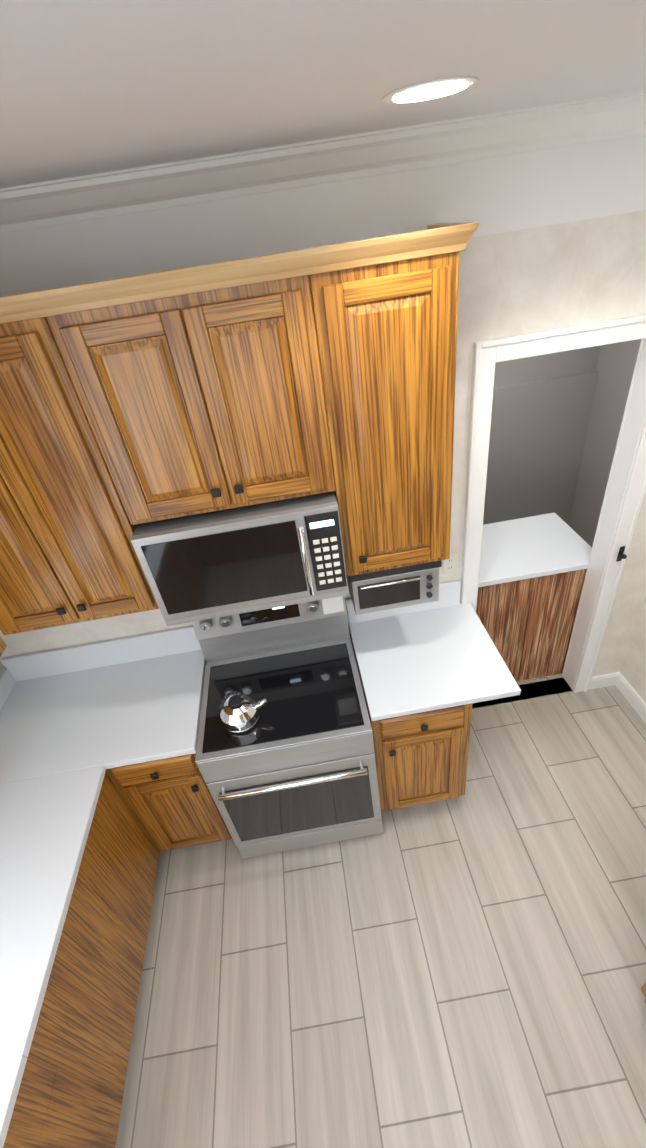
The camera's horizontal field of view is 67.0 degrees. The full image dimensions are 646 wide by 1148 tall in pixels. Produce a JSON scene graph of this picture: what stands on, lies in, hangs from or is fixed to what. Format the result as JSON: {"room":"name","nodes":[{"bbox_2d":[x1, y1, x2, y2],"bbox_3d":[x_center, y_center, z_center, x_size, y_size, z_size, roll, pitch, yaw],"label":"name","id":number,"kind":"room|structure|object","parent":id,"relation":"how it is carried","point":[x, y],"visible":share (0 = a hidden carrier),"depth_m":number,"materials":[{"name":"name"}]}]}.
{"room":"kitchen","nodes":[
{"label":"kitchen","id":0,"kind":"room"},
{"bbox_2d":[0,661,3,673],"bbox_3d":[-1.543,1.209,0.805,0.120,2.860,3.640,-10,36,-1],"label":"wall","id":1,"kind":"structure","parent":0,"point":[1,667],"depth_m":2.48,"materials":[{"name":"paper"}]},
{"bbox_2d":[0,637,6,656],"bbox_3d":[-1.380,0.717,0.445,0.348,1.230,3.026,-10,36,-1],"label":"upper cabinet","id":2,"kind":"object","parent":1,"relation":"attached to","point":[3,645],"visible":1,"depth_m":1.99,"materials":[{"name":"brown wood"}]},
{"bbox_2d":[0,669,15,1080],"bbox_3d":[-1.161,1.615,1.150,0.503,0.350,3.627,-10,36,-1],"label":"backsplash","id":3,"kind":"structure","parent":1,"relation":"attached to","point":[6,679],"depth_m":2.46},
{"bbox_2d":[0,1077,19,1147],"bbox_3d":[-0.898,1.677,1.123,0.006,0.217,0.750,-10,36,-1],"label":"countertop","id":4,"kind":"structure","parent":0,"relation":"attached to","point":[8,1087],"depth_m":1.28,"materials":[{"name":"white stone"}]},
{"bbox_2d":[0,133,645,676],"bbox_3d":[-0.045,-0.163,2.366,3.600,2.860,0.120,-10,36,-1],"label":"wall","id":5,"kind":"structure","parent":0,"point":[556,239],"depth_m":1.63,"materials":[{"name":"beige paint"}]},
{"bbox_2d":[0,317,158,634],"bbox_3d":[-1.064,-0.321,1.801,0.662,1.090,0.376,-10,36,-1],"label":"upper cabinet","id":6,"kind":"object","parent":5,"relation":"attached to","point":[68,554],"visible":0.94,"depth_m":1.70,"materials":[{"name":"brown wood"}]},
{"bbox_2d":[1,625,200,680],"bbox_3d":[-1.124,0.412,2.528,1.000,0.160,0.020,-10,36,-1],"label":"backsplash","id":7,"kind":"structure","parent":5,"relation":"attached to","point":[95,655],"depth_m":2.51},
{"bbox_2d":[46,275,334,524],"bbox_3d":[-0.387,-0.600,1.700,0.757,0.695,0.376,-10,36,-1],"label":"upper cabinet","id":8,"kind":"object","parent":5,"relation":"attached to","point":[202,402],"visible":0.96,"depth_m":1.53,"materials":[{"name":"brown wood"}]},
{"bbox_2d":[131,491,348,625],"bbox_3d":[-0.310,-0.117,2.009,0.750,0.415,0.450,-10,36,-1],"label":"microwave","id":9,"kind":"object","parent":8,"relation":"attached to","point":[238,560],"visible":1,"depth_m":1.83,"materials":[{"name":"grey metal"}]},
{"bbox_2d":[0,222,478,323],"bbox_3d":[-0.525,-0.883,1.484,1.901,0.063,0.369,-10,36,-1],"label":"crown molding","id":10,"kind":"structure","parent":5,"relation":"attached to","point":[438,239],"depth_m":1.35,"materials":[{"name":"brown wood"}]},
{"bbox_2d":[0,90,645,232],"bbox_3d":[-0.147,-1.221,1.474,3.480,0.095,0.090,-10,36,-1],"label":"crown molding","id":11,"kind":"structure","parent":5,"relation":"attached to","point":[139,189],"depth_m":1.43,"materials":[{"name":"white paint"}]},
{"bbox_2d":[322,596,343,613],"bbox_3d":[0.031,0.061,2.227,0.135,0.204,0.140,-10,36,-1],"label":"wall plate","id":12,"kind":"object","parent":5,"relation":"attached to","point":[332,605],"visible":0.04,"depth_m":2.21,"materials":[{"name":"white plastic"}]},
{"bbox_2d":[309,251,459,575],"bbox_3d":[0.229,-0.543,1.828,0.438,1.090,0.376,-10,36,-1],"label":"upper cabinet","id":13,"kind":"object","parent":5,"relation":"attached to","point":[386,334],"visible":0.98,"depth_m":1.61,"materials":[{"name":"brown wood"}]},
{"bbox_2d":[347,560,441,614],"bbox_3d":[0.303,-0.018,2.228,0.398,0.233,0.331,-10,36,-1],"label":"toaster oven","id":14,"kind":"object","parent":13,"relation":"attached to","point":[394,588],"visible":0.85,"depth_m":2.12,"materials":[{"name":"grey metal"}]},
{"bbox_2d":[443,553,457,573],"bbox_3d":[0.642,-0.052,2.461,0.072,0.116,0.010,-10,36,-1],"label":"outlet","id":15,"kind":"object","parent":5,"relation":"attached to","point":[450,565],"visible":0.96,"depth_m":2.46,"materials":[{"name":"beige plastic"}]},
{"bbox_2d":[461,314,645,692],"bbox_3d":[1.138,-0.102,2.573,0.870,2.225,0.168,-10,36,-1],"label":"door frame","id":16,"kind":"structure","parent":5,"relation":"attached to","point":[623,500],"depth_m":2.28,"materials":[{"name":"white paint"}]},
{"bbox_2d":[616,546,626,560],"bbox_3d":[1.539,-0.093,2.505,0.025,0.090,0.041,-10,36,-1],"label":"door latch","id":17,"kind":"object","parent":16,"relation":"attached to","point":[621,556],"visible":0.98,"depth_m":2.50,"materials":[{"name":"black metal"}]},
{"bbox_2d":[611,672,645,723],"bbox_3d":[1.985,1.090,2.566,0.014,0.110,1.460,-10,36,-1],"label":"baseboard","id":18,"kind":"structure","parent":5,"relation":"attached to","point":[621,683],"depth_m":3.04,"materials":[{"name":"white paint"}]},
{"bbox_2d":[0,0,645,187],"bbox_3d":[-1.269,0.736,-1.103,6.700,0.060,6.495,-10,36,-1],"label":"ceiling","id":19,"kind":"structure","parent":0,"point":[89,87],"depth_m":0.74,"materials":[{"name":"white paint"}]},
{"bbox_2d":[383,76,478,103],"bbox_3d":[0.218,-0.985,0.996,0.190,0.006,0.190,-10,36,-1],"label":"recessed light","id":20,"kind":"object","parent":19,"relation":"in","point":[431,89],"visible":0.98,"depth_m":0.97,"materials":[{"name":"white paint"}]},
{"bbox_2d":[115,677,645,1147],"bbox_3d":[-0.940,3.048,0.652,6.640,0.060,6.375,-10,36,-1],"label":"floor","id":21,"kind":"structure","parent":0,"point":[467,969],"depth_m":2.14,"materials":[{"name":"beige tile"}]},
{"bbox_2d":[4,1073,121,1147],"bbox_3d":[-1.036,2.079,1.387,0.600,0.660,0.780,-10,36,-1],"label":"base cabinet","id":22,"kind":"object","parent":21,"relation":"on","point":[50,1112],"depth_m":1.51,"materials":[{"name":"brown wood"}]},
{"bbox_2d":[0,777,159,1104],"bbox_3d":[-1.149,1.500,2.004,0.600,0.895,0.911,-10,36,-1],"label":"base cabinet","id":23,"kind":"object","parent":21,"relation":"on","point":[106,797],"depth_m":1.86,"materials":[{"name":"brown wood"}]},
{"bbox_2d":[0,765,107,1064],"bbox_3d":[-1.190,1.136,1.714,0.631,0.033,0.898,-10,36,-1],"label":"countertop","id":24,"kind":"structure","parent":23,"relation":"on","point":[46,822],"depth_m":1.73,"materials":[{"name":"white stone"}]},
{"bbox_2d":[0,649,205,784],"bbox_3d":[-1.087,0.665,2.337,1.020,0.033,0.629,-10,36,-1],"label":"countertop","id":25,"kind":"structure","parent":23,"relation":"on","point":[131,712],"depth_m":2.29,"materials":[{"name":"white stone"}]},
{"bbox_2d":[124,661,231,848],"bbox_3d":[-0.719,0.982,2.621,0.387,0.895,0.620,-10,36,-1],"label":"base cabinet","id":26,"kind":"object","parent":21,"relation":"on","point":[177,794],"depth_m":2.30,"materials":[{"name":"brown wood"}]},
{"bbox_2d":[192,596,382,858],"bbox_3d":[-0.164,0.780,2.465,0.756,1.262,0.723,-10,36,-1],"label":"range","id":27,"kind":"object","parent":21,"relation":"on","point":[294,768],"visible":0.77,"depth_m":2.32,"materials":[{"name":"silver metal"}]},
{"bbox_2d":[220,691,266,733],"bbox_3d":[-0.353,0.573,2.134,0.215,0.192,0.170,-10,36,-1],"label":"kettle","id":28,"kind":"object","parent":27,"relation":"on","point":[239,712],"visible":1,"depth_m":2.10,"materials":[{"name":"silver metal"}]},
{"bbox_2d":[345,579,520,809],"bbox_3d":[0.546,0.693,2.580,0.662,1.090,0.646,-10,36,-1],"label":"base cabinet","id":29,"kind":"object","parent":21,"relation":"on","point":[430,673],"visible":0.9,"depth_m":2.33,"materials":[{"name":"brown wood"}]},
{"bbox_2d":[641,982,645,1003],"bbox_3d":[1.618,1.403,1.427,0.886,1.030,0.663,-10,36,-1],"label":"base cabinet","id":30,"kind":"object","parent":21,"relation":"on","point":[643,988],"visible":1,"depth_m":1.88,"materials":[{"name":"brown wood"}]},
{"bbox_2d":[472,674,571,708],"bbox_3d":[1.204,0.380,3.852,2.100,0.060,1.620,-10,36,-1],"label":"floor","id":31,"kind":"structure","parent":0,"point":[539,684],"depth_m":3.23,"materials":[{"name":"black tile"}]},
{"bbox_2d":[476,513,591,681],"bbox_3d":[1.177,0.208,3.246,0.900,0.930,0.580,-10,36,-1],"label":"base cabinet","id":32,"kind":"object","parent":31,"relation":"on","point":[532,571],"visible":0.42,"depth_m":2.95,"materials":[{"name":"brown wood"}]},
{"bbox_2d":[483,345,602,524],"bbox_3d":[0.937,-1.209,3.591,2.340,2.860,0.160,-10,36,-1],"label":"wall","id":33,"kind":"structure","parent":0,"point":[556,420],"depth_m":3.69,"materials":[{"name":"grey paint"}]},
{"bbox_2d":[567,339,640,546],"bbox_3d":[2.118,-0.961,2.998,0.120,2.860,1.320,-10,36,-1],"label":"wall","id":34,"kind":"structure","parent":0,"point":[617,362],"depth_m":3.56,"materials":[{"name":"grey paint"}]},
{"bbox_2d":[620,595,645,702],"bbox_3d":[2.038,1.371,-0.183,0.360,2.860,6.495,-10,36,-1],"label":"wall","id":35,"kind":"structure","parent":0,"point":[633,670],"depth_m":2.92,"materials":[{"name":"beige paint"}]}
]}

